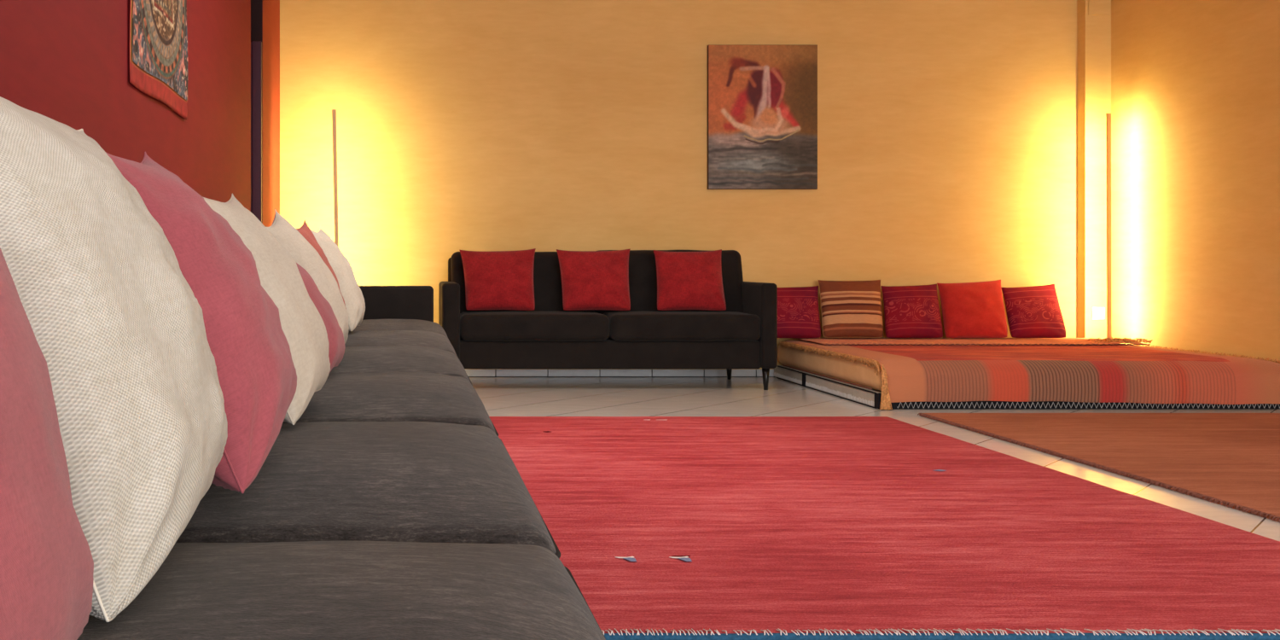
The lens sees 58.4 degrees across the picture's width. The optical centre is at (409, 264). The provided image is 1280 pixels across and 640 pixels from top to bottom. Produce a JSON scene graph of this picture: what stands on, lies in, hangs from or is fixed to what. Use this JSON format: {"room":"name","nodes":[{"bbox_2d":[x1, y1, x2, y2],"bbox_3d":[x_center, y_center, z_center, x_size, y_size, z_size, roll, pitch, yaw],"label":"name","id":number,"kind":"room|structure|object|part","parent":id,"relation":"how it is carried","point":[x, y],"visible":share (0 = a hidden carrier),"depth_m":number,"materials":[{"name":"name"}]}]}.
{"room":"living room","nodes":[
{"label":"living room","id":0,"kind":"room"},
{"bbox_2d":[0,0,279,226],"bbox_3d":[-0.965,-0.680,2.305,0.150,2.900,10.610,0,0,0],"label":"wall","id":1,"kind":"structure","parent":0,"point":[66,62],"depth_m":3.92,"materials":[{"name":"red paint"}]},
{"bbox_2d":[129,0,187,119],"bbox_3d":[-0.877,-1.115,3.938,0.017,1.087,0.935,0,0,0],"label":"wall tapestry","id":2,"kind":"object","parent":1,"relation":"attached to","point":[158,28],"visible":1,"depth_m":3.89,"materials":[{"name":"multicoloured fabric"}]},
{"bbox_2d":[250,0,262,223],"bbox_3d":[-1.201,-0.680,6.550,0.618,2.900,1.740,0,0,0],"label":"door frame","id":3,"kind":"structure","parent":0,"point":[256,5],"depth_m":6.72,"materials":[{"name":"paint"}]},
{"bbox_2d":[250,40,261,222],"bbox_3d":[-1.097,-0.287,6.700,0.407,2.115,0.040,0,0,0],"label":"door","id":4,"kind":"structure","parent":3,"relation":"attached to","point":[256,46],"depth_m":6.68,"materials":[{"name":"purple paint"}]},
{"bbox_2d":[279,0,1076,369],"bbox_3d":[1.933,-0.680,7.685,6.045,2.900,0.150,0,0,0],"label":"wall","id":5,"kind":"structure","parent":0,"point":[947,129],"depth_m":7.61,"materials":[{"name":"paint"}]},
{"bbox_2d":[465,369,775,377],"bbox_3d":[1.845,0.744,7.604,5.470,0.052,0.012,0,0,0],"label":"baseboard","id":6,"kind":"structure","parent":5,"relation":"attached to","point":[471,373],"depth_m":7.60,"materials":[{"name":"tile"}]},
{"bbox_2d":[707,44,817,189],"bbox_3d":[2.413,-1.009,7.592,0.747,0.986,0.032,0,0,0],"label":"canvas painting","id":7,"kind":"object","parent":5,"relation":"attached to","point":[762,99],"visible":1,"depth_m":7.58,"materials":[{"name":"fabric"}]},
{"bbox_2d":[468,377,1279,541],"bbox_3d":[1.532,0.820,2.305,6.845,0.100,11.010,0,0,0],"label":"floor","id":8,"kind":"structure","parent":0,"point":[499,396],"depth_m":5.94,"materials":[{"name":"tile"}]},
{"bbox_2d":[331,109,338,246],"bbox_3d":[-0.450,-0.113,7.120,0.180,1.765,0.120,0,0,0],"label":"floor lamp","id":9,"kind":"object","parent":8,"relation":"on","point":[334,111],"visible":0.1,"depth_m":7.11,"materials":[{"name":"brown metal"}]},
{"bbox_2d":[77,285,605,639],"bbox_3d":[-0.335,0.341,2.635,1.030,0.857,6.491,0,0,0],"label":"sofa","id":10,"kind":"object","parent":8,"relation":"on","point":[394,507],"visible":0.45,"depth_m":1.28,"materials":[{"name":"black fabric"}]},
{"bbox_2d":[0,248,93,639],"bbox_3d":[-0.279,0.100,0.535,0.197,0.328,0.419,0,0,0],"label":"pillow","id":11,"kind":"object","parent":10,"relation":"on","point":[47,563],"visible":1,"depth_m":0.58,"materials":[{"name":"pink fabric"}]},
{"bbox_2d":[0,96,227,622],"bbox_3d":[-0.304,0.042,1.037,0.265,0.442,0.476,0,0,0],"label":"pillow","id":12,"kind":"object","parent":10,"relation":"on","point":[118,326],"visible":0.9,"depth_m":0.91,"materials":[{"name":"fabric"}]},
{"bbox_2d":[105,151,296,493],"bbox_3d":[-0.290,0.046,1.498,0.269,0.430,0.495,0,0,0],"label":"pillow","id":13,"kind":"object","parent":10,"relation":"on","point":[249,346],"visible":0.59,"depth_m":1.38,"materials":[{"name":"pink fabric"}]},
{"bbox_2d":[203,193,330,424],"bbox_3d":[-0.279,0.055,2.057,0.248,0.409,0.539,0,0,0],"label":"pillow","id":14,"kind":"object","parent":10,"relation":"on","point":[304,328],"visible":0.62,"depth_m":1.98,"materials":[{"name":"fabric"}]},
{"bbox_2d":[265,209,349,343],"bbox_3d":[-0.304,0.045,3.274,0.248,0.430,0.426,0,0,0],"label":"pillow","id":15,"kind":"object","parent":10,"relation":"on","point":[300,250],"visible":0.35,"depth_m":3.18,"materials":[{"name":"fabric"}]},
{"bbox_2d":[296,262,345,373],"bbox_3d":[-0.292,0.097,2.693,0.264,0.341,0.394,0,0,0],"label":"pillow","id":16,"kind":"object","parent":10,"relation":"on","point":[336,341],"visible":0.23,"depth_m":2.62,"materials":[{"name":"pink fabric"}]},
{"bbox_2d":[296,220,346,308],"bbox_3d":[-0.308,0.050,3.830,0.179,0.419,0.411,0,0,7],"label":"pillow","id":17,"kind":"object","parent":10,"relation":"on","point":[305,230],"visible":0.17,"depth_m":3.81,"materials":[{"name":"fabric"}]},
{"bbox_2d":[310,226,365,331],"bbox_3d":[-0.295,0.050,4.511,0.220,0.419,0.471,0,0,0],"label":"pillow","id":18,"kind":"object","parent":10,"relation":"on","point":[352,293],"visible":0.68,"depth_m":4.35,"materials":[{"name":"fabric"}]},
{"bbox_2d":[77,541,605,639],"bbox_3d":[-0.179,0.369,0.800,0.719,0.211,0.890,0,0,0],"label":"seat cushion","id":19,"kind":"object","parent":10,"relation":"on","point":[305,590],"depth_m":0.91,"materials":[{"name":"grey fabric"}]},
{"bbox_2d":[175,421,556,553],"bbox_3d":[-0.179,0.369,1.700,0.719,0.213,0.890,0,0,0],"label":"seat cushion","id":20,"kind":"object","parent":10,"relation":"on","point":[392,481],"depth_m":1.39,"materials":[{"name":"grey fabric"}]},
{"bbox_2d":[282,372,495,433],"bbox_3d":[-0.179,0.370,2.600,0.719,0.212,0.890,0,0,0],"label":"seat cushion","id":21,"kind":"object","parent":10,"relation":"on","point":[392,396],"depth_m":2.32,"materials":[{"name":"grey fabric"}]},
{"bbox_3d":[-0.355,0.375,5.815,0.960,0.526,0.132,0,0,0],"label":"armrest","id":22,"kind":"part","parent":10,"relation":"part of","materials":[{"name":"black fabric"}]},
{"bbox_2d":[352,319,447,337],"bbox_3d":[-0.179,0.369,5.295,0.719,0.212,0.880,0,0,0],"label":"seat cushion","id":23,"kind":"object","parent":10,"relation":"on","point":[366,324],"depth_m":5.08,"materials":[{"name":"grey fabric"}]},
{"bbox_2d":[329,345,470,382],"bbox_3d":[-0.179,0.369,3.500,0.719,0.210,0.890,0,0,0],"label":"seat cushion","id":24,"kind":"object","parent":10,"relation":"on","point":[409,358],"depth_m":3.24,"materials":[{"name":"grey fabric"}]},
{"bbox_2d":[344,330,456,355],"bbox_3d":[-0.179,0.369,4.400,0.719,0.212,0.890,0,0,0],"label":"seat cushion","id":25,"kind":"object","parent":10,"relation":"on","point":[363,338],"depth_m":4.16,"materials":[{"name":"grey fabric"}]},
{"bbox_2d":[438,250,777,389],"bbox_3d":[1.222,0.336,7.128,2.048,0.868,0.745,0,0,0],"label":"sofa","id":26,"kind":"object","parent":8,"relation":"on","point":[744,334],"visible":0.81,"depth_m":6.79,"materials":[{"name":"black fabric"}]},
{"bbox_3d":[0.253,0.375,7.130,0.110,0.524,0.740,0,0,0],"label":"armrest","id":27,"kind":"part","parent":26,"relation":"part of","materials":[{"name":"black fabric"}]},
{"bbox_3d":[1.222,0.290,7.440,1.928,0.680,0.110,0,0,0],"label":"backrest","id":28,"kind":"part","parent":26,"relation":"part of","materials":[{"name":"black fabric"}]},
{"bbox_2d":[459,248,535,310],"bbox_3d":[0.565,0.091,7.029,0.490,0.392,0.229,0,0,0],"label":"cushion","id":29,"kind":"object","parent":26,"relation":"on","point":[494,280],"visible":1,"depth_m":6.98,"materials":[{"name":"red fabric"}]},
{"bbox_2d":[450,251,594,313],"bbox_3d":[0.737,0.129,7.270,0.927,0.432,0.246,0,0,0],"label":"cushion","id":30,"kind":"object","parent":26,"relation":"on","point":[547,278],"depth_m":7.20,"materials":[{"name":"black fabric"}]},
{"bbox_2d":[459,310,609,341],"bbox_3d":[0.766,0.382,7.000,0.913,0.175,0.490,0,0,0],"label":"seat cushion","id":31,"kind":"object","parent":26,"relation":"on","point":[474,325],"depth_m":6.76,"materials":[{"name":"black fabric"}]},
{"bbox_2d":[556,248,630,310],"bbox_3d":[1.178,0.093,7.013,0.475,0.390,0.228,0,0,0],"label":"cushion","id":32,"kind":"object","parent":26,"relation":"on","point":[590,280],"visible":1,"depth_m":6.96,"materials":[{"name":"red fabric"}]},
{"bbox_2d":[594,250,743,314],"bbox_3d":[1.690,0.120,7.265,0.971,0.437,0.250,0,0,0],"label":"cushion","id":33,"kind":"object","parent":26,"relation":"on","point":[642,276],"depth_m":7.19,"materials":[{"name":"black fabric"}]},
{"bbox_2d":[602,310,760,341],"bbox_3d":[1.688,0.382,7.000,0.919,0.174,0.490,0,0,0],"label":"seat cushion","id":34,"kind":"object","parent":26,"relation":"on","point":[621,325],"depth_m":6.76,"materials":[{"name":"black fabric"}]},
{"bbox_2d":[653,249,726,310],"bbox_3d":[1.779,0.095,7.022,0.452,0.387,0.224,0,0,0],"label":"cushion","id":35,"kind":"object","parent":26,"relation":"on","point":[685,280],"visible":1,"depth_m":6.97,"materials":[{"name":"red fabric"}]},
{"bbox_3d":[2.146,0.702,7.450,0.048,0.136,0.048,0,0,0],"label":"leg","id":36,"kind":"part","parent":26,"relation":"part of","materials":[{"name":"black wood"}]},
{"bbox_3d":[2.198,0.375,7.130,0.096,0.524,0.740,0,0,0],"label":"armrest","id":37,"kind":"part","parent":26,"relation":"part of","materials":[{"name":"black fabric"}]},
{"bbox_3d":[2.190,0.702,6.820,0.048,0.136,0.048,0,0,0],"label":"leg","id":38,"kind":"part","parent":26,"relation":"part of","materials":[{"name":"black wood"}]},
{"bbox_2d":[489,416,1279,639],"bbox_3d":[1.247,0.759,3.886,2.260,0.021,3.268,0,0,0],"label":"rug","id":39,"kind":"object","parent":8,"relation":"on","point":[666,527],"visible":0.85,"depth_m":3.02,"materials":[{"name":"fabric"}]},
{"bbox_2d":[773,365,1279,408],"bbox_3d":[3.608,0.725,6.733,2.253,0.086,1.704,0,0,0],"label":"bed base","id":40,"kind":"object","parent":8,"relation":"on","point":[864,396],"visible":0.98,"depth_m":5.89,"materials":[{"name":"beige wood"}]},
{"bbox_3d":[3.612,0.727,6.744,2.245,0.078,1.683,0,0,0],"label":"panel","id":41,"kind":"part","parent":40,"relation":"part of","materials":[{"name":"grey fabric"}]},
{"bbox_2d":[777,343,881,390],"bbox_3d":[3.613,0.601,6.742,2.240,0.162,1.685,0,0,0],"label":"mattress","id":42,"kind":"object","parent":40,"relation":"on","point":[855,373],"visible":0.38,"depth_m":6.58,"materials":[{"name":"beige fabric"}]},
{"bbox_2d":[779,340,1279,409],"bbox_3d":[3.605,0.636,6.660,2.251,0.261,1.624,0,0,0],"label":"blanket","id":43,"kind":"object","parent":42,"relation":"on","point":[1140,374],"visible":0.86,"depth_m":5.88,"materials":[{"name":"orange fabric"}]},
{"bbox_2d":[792,337,1151,345],"bbox_3d":[3.655,0.484,7.224,2.115,0.043,0.611,0,0,0],"label":"folded throw","id":44,"kind":"object","parent":43,"relation":"on","point":[959,341],"visible":0.99,"depth_m":7.11,"materials":[{"name":"orange fabric"}]},
{"bbox_2d":[777,285,820,338],"bbox_3d":[2.540,0.317,7.441,0.470,0.347,0.219,0,0,0],"label":"cushion","id":45,"kind":"object","parent":44,"relation":"on","point":[798,310],"visible":0.55,"depth_m":7.38,"materials":[{"name":"red fabric"}]},
{"bbox_2d":[817,279,883,337],"bbox_3d":[2.976,0.295,7.446,0.449,0.387,0.212,0,0,0],"label":"cushion","id":46,"kind":"object","parent":44,"relation":"on","point":[849,309],"visible":1,"depth_m":7.39,"materials":[{"name":"brown fabric"}]},
{"bbox_2d":[881,283,942,337],"bbox_3d":[3.373,0.310,7.441,0.413,0.360,0.214,0,0,0],"label":"cushion","id":47,"kind":"object","parent":44,"relation":"on","point":[910,311],"visible":1,"depth_m":7.39,"materials":[{"name":"red fabric"}]},
{"bbox_2d":[936,279,1007,337],"bbox_3d":[3.788,0.295,7.441,0.454,0.388,0.220,0,0,0],"label":"cushion","id":48,"kind":"object","parent":44,"relation":"on","point":[969,310],"visible":1,"depth_m":7.39,"materials":[{"name":"red fabric"}]},
{"bbox_2d":[1001,283,1066,337],"bbox_3d":[4.188,0.310,7.441,0.384,0.360,0.212,0,0,0],"label":"cushion","id":49,"kind":"object","parent":44,"relation":"on","point":[1034,311],"visible":1,"depth_m":7.39,"materials":[{"name":"red fabric"}]},
{"bbox_2d":[917,413,1279,522],"bbox_3d":[3.568,0.762,3.480,1.969,0.016,4.360,0,0,0],"label":"rug","id":50,"kind":"object","parent":8,"relation":"on","point":[1230,460],"visible":1,"depth_m":4.68,"materials":[{"name":"fabric"}]},
{"bbox_2d":[1105,113,1111,337],"bbox_3d":[4.605,-0.113,7.300,0.180,1.765,0.120,0,0,0],"label":"floor lamp","id":51,"kind":"object","parent":8,"relation":"on","point":[1108,115],"visible":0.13,"depth_m":7.29,"materials":[{"name":"brown metal"}]},
{"bbox_2d":[1076,0,1111,338],"bbox_3d":[4.668,-0.680,7.565,0.175,2.900,0.090,0,0,0],"label":"wall pillar","id":52,"kind":"structure","parent":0,"point":[1093,32],"depth_m":7.52,"materials":[{"name":"paint"}]},
{"bbox_2d":[1091,307,1104,319],"bbox_3d":[4.665,0.330,7.513,0.084,0.084,0.014,0,0,0],"label":"wall socket","id":53,"kind":"object","parent":52,"relation":"attached to","point":[1096,312],"visible":1,"depth_m":7.51,"materials":[{"name":"white plastic"}]},
{"bbox_2d":[1111,0,1279,363],"bbox_3d":[4.830,-0.680,2.305,0.150,2.900,10.610,0,0,0],"label":"wall","id":54,"kind":"structure","parent":0,"point":[1195,84],"depth_m":6.70,"materials":[{"name":"paint"}]},
{"bbox_2d":[1088,0,1110,15],"bbox_3d":[4.673,-1.820,7.516,0.145,0.260,0.008,0,0,0],"label":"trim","id":55,"kind":"structure","parent":54,"relation":"attached to","point":[1095,7],"depth_m":7.51,"materials":[{"name":"paint"}]}
]}

